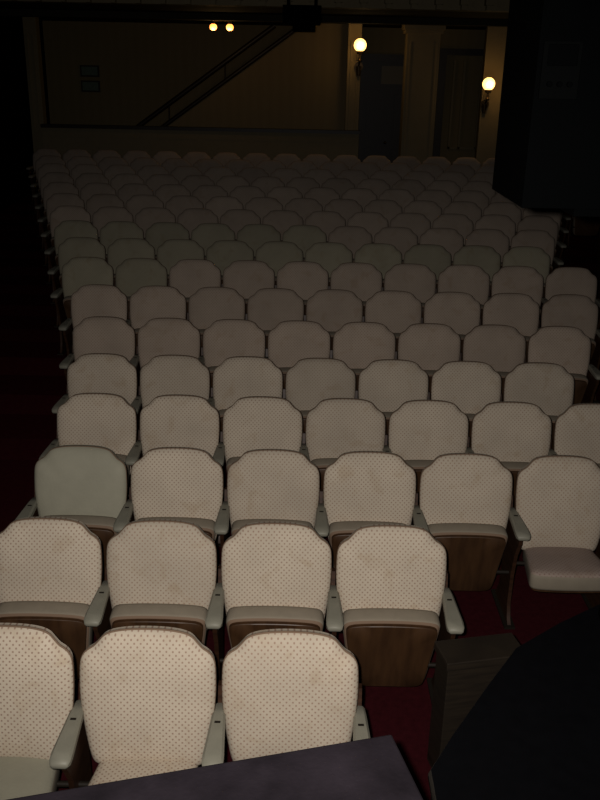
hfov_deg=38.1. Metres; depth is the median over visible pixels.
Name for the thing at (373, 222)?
seat
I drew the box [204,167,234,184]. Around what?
seat
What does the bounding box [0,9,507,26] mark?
trim
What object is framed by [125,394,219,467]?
seat
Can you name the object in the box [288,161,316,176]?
seat
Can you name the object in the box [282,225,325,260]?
seat
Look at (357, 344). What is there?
seat
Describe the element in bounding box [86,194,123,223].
seat
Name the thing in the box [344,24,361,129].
column
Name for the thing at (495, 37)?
wall
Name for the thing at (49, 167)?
seat
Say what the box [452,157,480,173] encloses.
seat
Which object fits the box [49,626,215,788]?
seat
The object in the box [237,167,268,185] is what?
seat
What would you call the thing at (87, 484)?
seat
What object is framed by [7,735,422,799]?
table
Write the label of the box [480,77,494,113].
wall sconce
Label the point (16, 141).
wall
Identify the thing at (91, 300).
seat
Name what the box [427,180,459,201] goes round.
seat
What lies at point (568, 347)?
seat
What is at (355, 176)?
seat
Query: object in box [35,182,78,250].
seat
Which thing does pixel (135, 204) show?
seat
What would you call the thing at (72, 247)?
seat
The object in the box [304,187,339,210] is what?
seat
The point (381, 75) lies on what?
door
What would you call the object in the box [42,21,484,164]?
wall
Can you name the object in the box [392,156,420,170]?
seat
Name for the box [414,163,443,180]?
seat
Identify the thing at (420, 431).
seat
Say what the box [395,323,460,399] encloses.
seat
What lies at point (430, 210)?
seat
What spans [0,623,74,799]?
seat
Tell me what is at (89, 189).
seat
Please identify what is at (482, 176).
seat
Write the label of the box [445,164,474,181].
seat
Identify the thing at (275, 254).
seat
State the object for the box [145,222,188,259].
seat
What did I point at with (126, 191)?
seat
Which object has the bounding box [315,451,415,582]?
seat
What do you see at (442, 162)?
seat
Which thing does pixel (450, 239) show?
seat
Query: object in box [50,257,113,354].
seat
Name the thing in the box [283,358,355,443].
seat
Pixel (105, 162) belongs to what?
seat
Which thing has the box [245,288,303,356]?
seat
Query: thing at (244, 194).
seat
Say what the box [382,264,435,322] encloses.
seat
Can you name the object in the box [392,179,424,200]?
seat
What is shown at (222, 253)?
seat
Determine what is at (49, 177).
seat
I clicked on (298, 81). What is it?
wall
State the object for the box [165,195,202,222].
seat
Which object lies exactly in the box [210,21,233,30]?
ceiling lamp
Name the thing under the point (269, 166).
seat
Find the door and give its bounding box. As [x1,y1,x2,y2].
[358,54,403,162]
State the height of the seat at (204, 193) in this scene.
0.967 m
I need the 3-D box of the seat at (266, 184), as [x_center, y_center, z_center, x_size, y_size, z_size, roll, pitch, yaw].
[-0.525,-2.944,13.454,0.576,0.967,0.468,1,21,0]
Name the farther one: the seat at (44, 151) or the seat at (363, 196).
the seat at (44, 151)
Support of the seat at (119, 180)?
on the floor
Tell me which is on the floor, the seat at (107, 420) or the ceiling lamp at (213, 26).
the seat at (107, 420)
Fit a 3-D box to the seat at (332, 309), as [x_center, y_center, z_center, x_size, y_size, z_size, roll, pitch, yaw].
[0.289,-0.514,8.043,0.576,0.967,0.468,1,21,0]
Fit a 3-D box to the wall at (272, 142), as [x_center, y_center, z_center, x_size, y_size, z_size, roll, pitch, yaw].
[-1.866,-4.497,16.553,5.980,1.324,0.200,1,21,0]
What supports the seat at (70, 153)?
on the floor
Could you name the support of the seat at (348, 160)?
on the floor
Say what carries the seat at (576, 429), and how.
on the floor
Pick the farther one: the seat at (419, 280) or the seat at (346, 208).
the seat at (346, 208)
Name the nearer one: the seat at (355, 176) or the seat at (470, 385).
the seat at (470, 385)
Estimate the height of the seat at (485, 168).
0.967 m
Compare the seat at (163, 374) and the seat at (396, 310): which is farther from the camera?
the seat at (396, 310)
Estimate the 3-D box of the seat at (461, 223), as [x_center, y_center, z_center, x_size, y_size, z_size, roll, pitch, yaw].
[1.920,-1.873,11.130,0.576,0.967,0.468,1,21,0]
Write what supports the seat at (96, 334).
on the floor
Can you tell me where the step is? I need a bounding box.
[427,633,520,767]
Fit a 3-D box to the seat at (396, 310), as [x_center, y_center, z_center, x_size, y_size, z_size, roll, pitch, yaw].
[0.831,-0.503,8.043,0.576,0.967,0.468,1,21,0]
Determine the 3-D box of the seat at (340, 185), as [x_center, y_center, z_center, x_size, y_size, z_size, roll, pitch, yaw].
[0.559,-2.922,13.454,0.576,0.967,0.468,1,21,0]
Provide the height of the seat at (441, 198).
0.967 m
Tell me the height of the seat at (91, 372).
0.967 m
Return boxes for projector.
[283,0,320,31]
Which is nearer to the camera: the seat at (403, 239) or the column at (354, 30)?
the seat at (403, 239)
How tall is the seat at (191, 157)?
0.967 m
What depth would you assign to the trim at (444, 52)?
17.48 m
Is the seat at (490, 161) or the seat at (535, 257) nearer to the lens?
the seat at (535, 257)
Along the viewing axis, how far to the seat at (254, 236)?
10.30 m
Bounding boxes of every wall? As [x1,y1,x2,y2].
[0,16,49,211]
[40,124,360,160]
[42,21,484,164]
[135,23,347,129]
[474,26,506,165]
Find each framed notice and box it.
[80,65,99,76]
[81,80,100,91]
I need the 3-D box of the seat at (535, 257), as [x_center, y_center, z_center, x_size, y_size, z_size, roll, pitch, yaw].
[2.478,-1.184,9.585,0.618,0.967,0.454,1,21,0]
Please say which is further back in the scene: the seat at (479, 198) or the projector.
the seat at (479, 198)
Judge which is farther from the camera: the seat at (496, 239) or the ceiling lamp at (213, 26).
the ceiling lamp at (213, 26)
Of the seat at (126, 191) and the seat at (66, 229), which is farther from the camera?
the seat at (126, 191)
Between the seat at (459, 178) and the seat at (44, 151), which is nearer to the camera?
the seat at (459, 178)
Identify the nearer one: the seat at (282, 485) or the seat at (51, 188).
the seat at (282, 485)
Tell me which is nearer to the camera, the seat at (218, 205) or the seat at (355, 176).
the seat at (218, 205)
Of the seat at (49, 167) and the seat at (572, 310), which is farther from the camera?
the seat at (49, 167)
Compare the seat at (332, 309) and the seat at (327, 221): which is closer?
the seat at (332, 309)
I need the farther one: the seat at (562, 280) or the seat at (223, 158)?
the seat at (223, 158)
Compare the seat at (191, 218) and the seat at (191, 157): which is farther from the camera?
the seat at (191, 157)
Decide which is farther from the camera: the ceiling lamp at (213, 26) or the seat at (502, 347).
the ceiling lamp at (213, 26)
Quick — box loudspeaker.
[492,0,599,216]
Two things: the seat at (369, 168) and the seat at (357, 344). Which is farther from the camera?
the seat at (369, 168)
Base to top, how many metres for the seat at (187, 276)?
0.967 m
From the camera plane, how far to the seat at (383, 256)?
9.52 m
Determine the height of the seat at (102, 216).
0.967 m
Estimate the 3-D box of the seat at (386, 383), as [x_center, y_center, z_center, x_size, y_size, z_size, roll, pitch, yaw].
[0.667,0.203,6.504,0.576,0.967,0.468,1,21,0]
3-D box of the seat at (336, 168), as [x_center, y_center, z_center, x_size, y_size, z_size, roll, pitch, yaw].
[0.556,-3.602,15.004,0.576,0.967,0.468,1,21,0]
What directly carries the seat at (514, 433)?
on the floor
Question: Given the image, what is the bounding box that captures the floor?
[0,195,599,799]
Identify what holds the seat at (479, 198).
on the floor
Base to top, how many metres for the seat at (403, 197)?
0.967 m
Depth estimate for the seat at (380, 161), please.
15.72 m
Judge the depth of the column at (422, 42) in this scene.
16.01 m
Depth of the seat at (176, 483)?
4.87 m
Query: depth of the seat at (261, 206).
11.85 m
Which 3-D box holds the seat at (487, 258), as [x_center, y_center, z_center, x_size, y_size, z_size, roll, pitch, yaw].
[1.913,-1.194,9.580,0.576,0.967,0.468,1,21,0]
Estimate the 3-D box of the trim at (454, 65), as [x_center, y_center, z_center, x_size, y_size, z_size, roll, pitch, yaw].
[3.372,-6.011,17.766,0.590,1.704,0.057,1,21,0]
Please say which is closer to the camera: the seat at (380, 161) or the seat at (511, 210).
the seat at (511, 210)
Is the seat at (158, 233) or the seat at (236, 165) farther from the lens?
the seat at (236, 165)
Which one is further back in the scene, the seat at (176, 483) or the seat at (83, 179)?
the seat at (83, 179)
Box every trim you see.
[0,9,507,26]
[432,48,483,156]
[447,61,482,148]
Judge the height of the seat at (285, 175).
0.967 m
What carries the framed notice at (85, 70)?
attached to the wall at (143, 66)
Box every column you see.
[22,17,46,151]
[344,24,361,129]
[398,25,445,163]
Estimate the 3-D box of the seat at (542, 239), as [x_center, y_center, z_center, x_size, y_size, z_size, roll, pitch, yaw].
[2.757,-1.518,10.360,0.618,0.967,0.454,1,21,0]
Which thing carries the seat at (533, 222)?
on the floor
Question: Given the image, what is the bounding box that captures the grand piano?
[428,605,599,799]
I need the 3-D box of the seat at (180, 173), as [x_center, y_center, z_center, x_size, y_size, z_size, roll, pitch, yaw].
[-1.883,-3.313,14.229,0.576,0.967,0.468,1,21,0]
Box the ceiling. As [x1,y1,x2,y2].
[0,2,508,29]
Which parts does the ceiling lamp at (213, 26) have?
bulb, bulb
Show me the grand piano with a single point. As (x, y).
(533, 733)
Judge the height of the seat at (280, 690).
0.967 m
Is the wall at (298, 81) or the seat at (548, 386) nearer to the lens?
the seat at (548, 386)
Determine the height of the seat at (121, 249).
0.967 m
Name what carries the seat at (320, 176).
on the floor
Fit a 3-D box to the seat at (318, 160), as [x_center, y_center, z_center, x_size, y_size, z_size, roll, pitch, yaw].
[0.273,-3.947,15.779,0.576,0.967,0.468,1,21,0]
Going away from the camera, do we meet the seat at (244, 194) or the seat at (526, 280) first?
the seat at (526, 280)
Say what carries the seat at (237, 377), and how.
on the floor
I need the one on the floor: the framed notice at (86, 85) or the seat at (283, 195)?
the seat at (283, 195)
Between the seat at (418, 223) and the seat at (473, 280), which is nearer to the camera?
the seat at (473, 280)
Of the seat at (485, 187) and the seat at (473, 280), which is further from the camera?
the seat at (485, 187)
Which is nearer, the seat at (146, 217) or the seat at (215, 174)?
the seat at (146, 217)
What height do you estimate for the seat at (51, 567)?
0.967 m
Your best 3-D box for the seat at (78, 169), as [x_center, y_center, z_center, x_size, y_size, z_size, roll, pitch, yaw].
[-3.510,-3.347,14.229,0.576,0.967,0.468,1,21,0]
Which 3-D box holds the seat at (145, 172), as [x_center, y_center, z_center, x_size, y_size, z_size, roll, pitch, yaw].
[-2.425,-3.324,14.229,0.576,0.967,0.468,1,21,0]
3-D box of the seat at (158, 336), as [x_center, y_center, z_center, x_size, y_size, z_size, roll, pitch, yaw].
[-1.121,-0.179,7.277,0.576,0.967,0.468,1,21,0]
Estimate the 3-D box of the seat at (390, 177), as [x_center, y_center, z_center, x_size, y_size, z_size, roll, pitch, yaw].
[1.371,-3.245,14.229,0.576,0.967,0.468,1,21,0]
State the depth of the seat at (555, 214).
11.85 m
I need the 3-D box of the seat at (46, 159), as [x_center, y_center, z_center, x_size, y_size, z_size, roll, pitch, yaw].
[-4.325,-3.704,15.004,0.576,0.967,0.468,1,21,0]
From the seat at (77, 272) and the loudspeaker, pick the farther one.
the seat at (77, 272)
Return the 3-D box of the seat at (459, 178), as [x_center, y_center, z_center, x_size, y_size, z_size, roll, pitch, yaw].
[2.456,-3.222,14.229,0.576,0.967,0.468,1,21,0]
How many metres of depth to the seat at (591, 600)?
5.12 m
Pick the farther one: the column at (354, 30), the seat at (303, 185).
the column at (354, 30)
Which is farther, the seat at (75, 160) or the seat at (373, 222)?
the seat at (75, 160)
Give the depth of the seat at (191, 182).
13.40 m
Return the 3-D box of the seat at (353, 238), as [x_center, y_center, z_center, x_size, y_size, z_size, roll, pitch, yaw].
[0.566,-1.562,10.355,0.576,0.967,0.468,1,21,0]
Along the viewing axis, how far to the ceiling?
13.40 m
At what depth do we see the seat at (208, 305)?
7.99 m
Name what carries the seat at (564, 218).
on the floor
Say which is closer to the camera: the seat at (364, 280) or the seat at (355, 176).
the seat at (364, 280)
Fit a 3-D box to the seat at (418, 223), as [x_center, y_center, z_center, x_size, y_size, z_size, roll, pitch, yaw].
[1.378,-1.885,11.130,0.576,0.967,0.468,1,21,0]
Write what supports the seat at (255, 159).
on the floor
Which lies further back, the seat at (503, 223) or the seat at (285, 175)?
the seat at (285, 175)
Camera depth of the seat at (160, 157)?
15.72 m
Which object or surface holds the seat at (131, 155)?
on the floor
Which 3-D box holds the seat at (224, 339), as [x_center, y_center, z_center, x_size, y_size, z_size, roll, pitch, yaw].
[-0.579,-0.168,7.277,0.576,0.967,0.468,1,21,0]
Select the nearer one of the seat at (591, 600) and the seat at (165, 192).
the seat at (591, 600)
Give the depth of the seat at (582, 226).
13.45 m
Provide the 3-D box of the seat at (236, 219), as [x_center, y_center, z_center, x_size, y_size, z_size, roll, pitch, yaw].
[-0.792,-1.930,11.130,0.576,0.967,0.468,1,21,0]
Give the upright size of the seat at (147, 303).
0.967 m
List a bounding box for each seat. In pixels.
[0,517,101,679]
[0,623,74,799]
[15,445,126,581]
[26,148,61,203]
[28,155,65,213]
[30,163,69,224]
[32,172,73,236]
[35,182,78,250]
[37,193,84,265]
[39,393,136,499]
[41,206,90,283]
[44,220,97,303]
[47,237,105,327]
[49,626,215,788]
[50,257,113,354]
[52,353,136,412]
[58,284,127,391]
[59,316,134,379]
[63,149,90,167]
[67,156,96,176]
[71,164,102,185]
[75,173,108,196]
[80,183,115,209]
[84,519,216,645]
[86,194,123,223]
[92,206,132,240]
[93,150,120,165]
[98,157,128,174]
[99,221,143,261]
[104,165,135,183]
[107,238,154,285]
[110,174,143,194]
[113,447,222,567]
[115,258,166,318]
[117,183,152,207]
[123,150,150,165]
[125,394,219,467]
[126,195,163,222]
[126,286,185,353]
[129,318,199,395]
[130,157,159,173]
[131,355,209,440]
[135,207,175,238]
[137,165,168,184]
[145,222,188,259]
[146,174,178,195]
[153,151,180,165]
[155,184,190,207]
[157,239,203,285]
[161,158,190,174]
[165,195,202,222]
[168,259,220,319]
[171,166,201,184]
[177,208,217,239]
[181,175,213,195]
[183,152,210,165]
[187,287,244,354]
[191,223,234,259]
[192,185,227,208]
[193,159,222,174]
[198,319,264,396]
[202,629,369,765]
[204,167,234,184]
[205,196,242,222]
[205,521,331,702]
[206,240,253,284]
[207,356,282,458]
[212,396,302,546]
[213,152,240,166]
[214,449,319,622]
[216,176,249,195]
[220,209,260,239]
[221,260,274,316]
[225,159,253,175]
[229,186,264,208]
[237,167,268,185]
[237,224,280,259]
[243,153,270,167]
[245,197,282,223]
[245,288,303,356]
[251,176,284,196]
[255,241,302,287]
[256,160,285,176]
[262,210,302,240]
[265,320,329,397]
[267,187,302,209]
[270,168,301,186]
[273,153,300,167]
[275,261,327,320]
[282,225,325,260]
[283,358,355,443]
[285,198,322,224]
[286,177,319,197]
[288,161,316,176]
[299,398,385,488]
[303,154,330,168]
[304,169,334,186]
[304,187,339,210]
[304,289,362,357]
[305,211,345,241]
[305,242,351,285]
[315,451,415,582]
[319,161,348,177]
[321,178,354,198]
[324,199,361,225]
[326,524,463,703]
[328,226,371,261]
[328,262,381,321]
[330,322,395,388]
[333,155,360,169]
[337,170,367,187]
[341,188,376,211]
[347,212,387,242]
[351,162,379,178]
[354,243,401,290]
[355,359,428,445]
[357,179,389,199]
[362,290,421,358]
[363,155,390,169]
[364,200,401,226]
[370,170,401,188]
[374,227,417,263]
[379,189,413,212]
[382,163,411,179]
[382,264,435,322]
[383,400,468,518]
[390,213,430,243]
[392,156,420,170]
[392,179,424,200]
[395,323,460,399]
[403,171,434,189]
[404,200,441,227]
[404,244,450,292]
[412,453,512,590]
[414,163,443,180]
[416,190,451,213]
[419,228,462,264]
[421,292,480,360]
[422,157,450,171]
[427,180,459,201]
[427,361,500,446]
[432,214,472,245]
[435,265,489,324]
[437,172,467,191]
[443,201,481,229]
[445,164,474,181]
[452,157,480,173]
[453,190,488,215]
[453,245,500,295]
[459,324,525,400]
[462,181,495,203]
[465,229,508,267]
[465,401,551,507]
[470,172,496,192]
[475,214,515,249]
[477,165,493,172]
[480,293,538,361]
[482,158,494,165]
[483,202,520,233]
[488,266,542,316]
[490,192,524,219]
[491,455,599,628]
[500,362,573,449]
[502,246,549,297]
[510,230,563,272]
[515,215,566,258]
[523,208,568,259]
[524,326,599,403]
[537,294,599,402]
[539,267,599,328]
[548,403,599,467]
[560,209,570,260]
[564,213,599,247]
[580,539,599,608]
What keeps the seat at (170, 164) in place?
on the floor
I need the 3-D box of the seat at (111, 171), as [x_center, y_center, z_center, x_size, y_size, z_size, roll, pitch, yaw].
[-2.968,-3.336,14.229,0.576,0.967,0.468,1,21,0]
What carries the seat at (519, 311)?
on the floor
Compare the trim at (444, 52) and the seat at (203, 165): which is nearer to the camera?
the seat at (203, 165)
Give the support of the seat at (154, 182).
on the floor
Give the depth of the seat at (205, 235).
10.30 m
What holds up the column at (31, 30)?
on the floor
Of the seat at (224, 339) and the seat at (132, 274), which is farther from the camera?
the seat at (132, 274)
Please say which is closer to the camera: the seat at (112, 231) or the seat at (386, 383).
the seat at (386, 383)
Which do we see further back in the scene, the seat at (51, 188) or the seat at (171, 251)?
the seat at (51, 188)
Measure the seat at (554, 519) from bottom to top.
0.967 m
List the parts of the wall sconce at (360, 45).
globe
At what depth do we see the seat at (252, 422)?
5.66 m
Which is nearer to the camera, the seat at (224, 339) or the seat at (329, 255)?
the seat at (224, 339)
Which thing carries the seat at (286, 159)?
on the floor
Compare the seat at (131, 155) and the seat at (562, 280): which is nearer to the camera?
the seat at (562, 280)
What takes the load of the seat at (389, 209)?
on the floor
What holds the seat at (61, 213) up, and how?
on the floor
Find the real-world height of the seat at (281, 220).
0.967 m
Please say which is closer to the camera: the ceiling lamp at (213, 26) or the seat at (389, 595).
the seat at (389, 595)
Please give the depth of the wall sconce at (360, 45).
15.66 m
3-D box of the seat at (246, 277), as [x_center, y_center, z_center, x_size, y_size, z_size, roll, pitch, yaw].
[-0.546,-0.905,8.805,0.576,0.967,0.468,1,21,0]
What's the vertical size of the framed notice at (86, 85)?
0.220 m
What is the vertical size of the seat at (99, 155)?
0.967 m
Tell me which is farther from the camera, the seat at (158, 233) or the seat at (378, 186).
the seat at (378, 186)
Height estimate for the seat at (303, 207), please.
0.967 m
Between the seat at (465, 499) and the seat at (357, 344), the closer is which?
the seat at (465, 499)
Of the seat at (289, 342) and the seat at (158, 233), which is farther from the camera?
the seat at (158, 233)
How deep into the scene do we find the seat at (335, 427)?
5.66 m
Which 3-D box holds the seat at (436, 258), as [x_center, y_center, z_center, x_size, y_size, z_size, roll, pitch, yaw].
[1.371,-1.205,9.580,0.576,0.967,0.468,1,21,0]
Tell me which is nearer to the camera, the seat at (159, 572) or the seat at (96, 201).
the seat at (159, 572)
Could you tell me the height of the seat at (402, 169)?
0.967 m
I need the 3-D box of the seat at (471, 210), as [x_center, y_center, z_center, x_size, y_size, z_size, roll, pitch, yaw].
[2.190,-2.208,11.905,0.576,0.967,0.468,1,21,0]
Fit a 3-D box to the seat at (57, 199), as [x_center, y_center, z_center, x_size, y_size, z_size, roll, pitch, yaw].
[-3.234,-2.321,11.905,0.576,0.967,0.468,1,21,0]
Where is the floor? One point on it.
(32, 381)
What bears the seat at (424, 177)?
on the floor
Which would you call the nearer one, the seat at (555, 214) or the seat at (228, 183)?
the seat at (555, 214)
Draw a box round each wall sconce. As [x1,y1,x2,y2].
[354,38,366,75]
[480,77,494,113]
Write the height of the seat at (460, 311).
0.967 m
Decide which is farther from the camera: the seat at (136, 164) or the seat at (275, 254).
the seat at (136, 164)
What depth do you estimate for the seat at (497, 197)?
12.62 m
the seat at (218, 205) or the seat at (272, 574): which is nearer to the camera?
the seat at (272, 574)
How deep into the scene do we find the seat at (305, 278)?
8.75 m

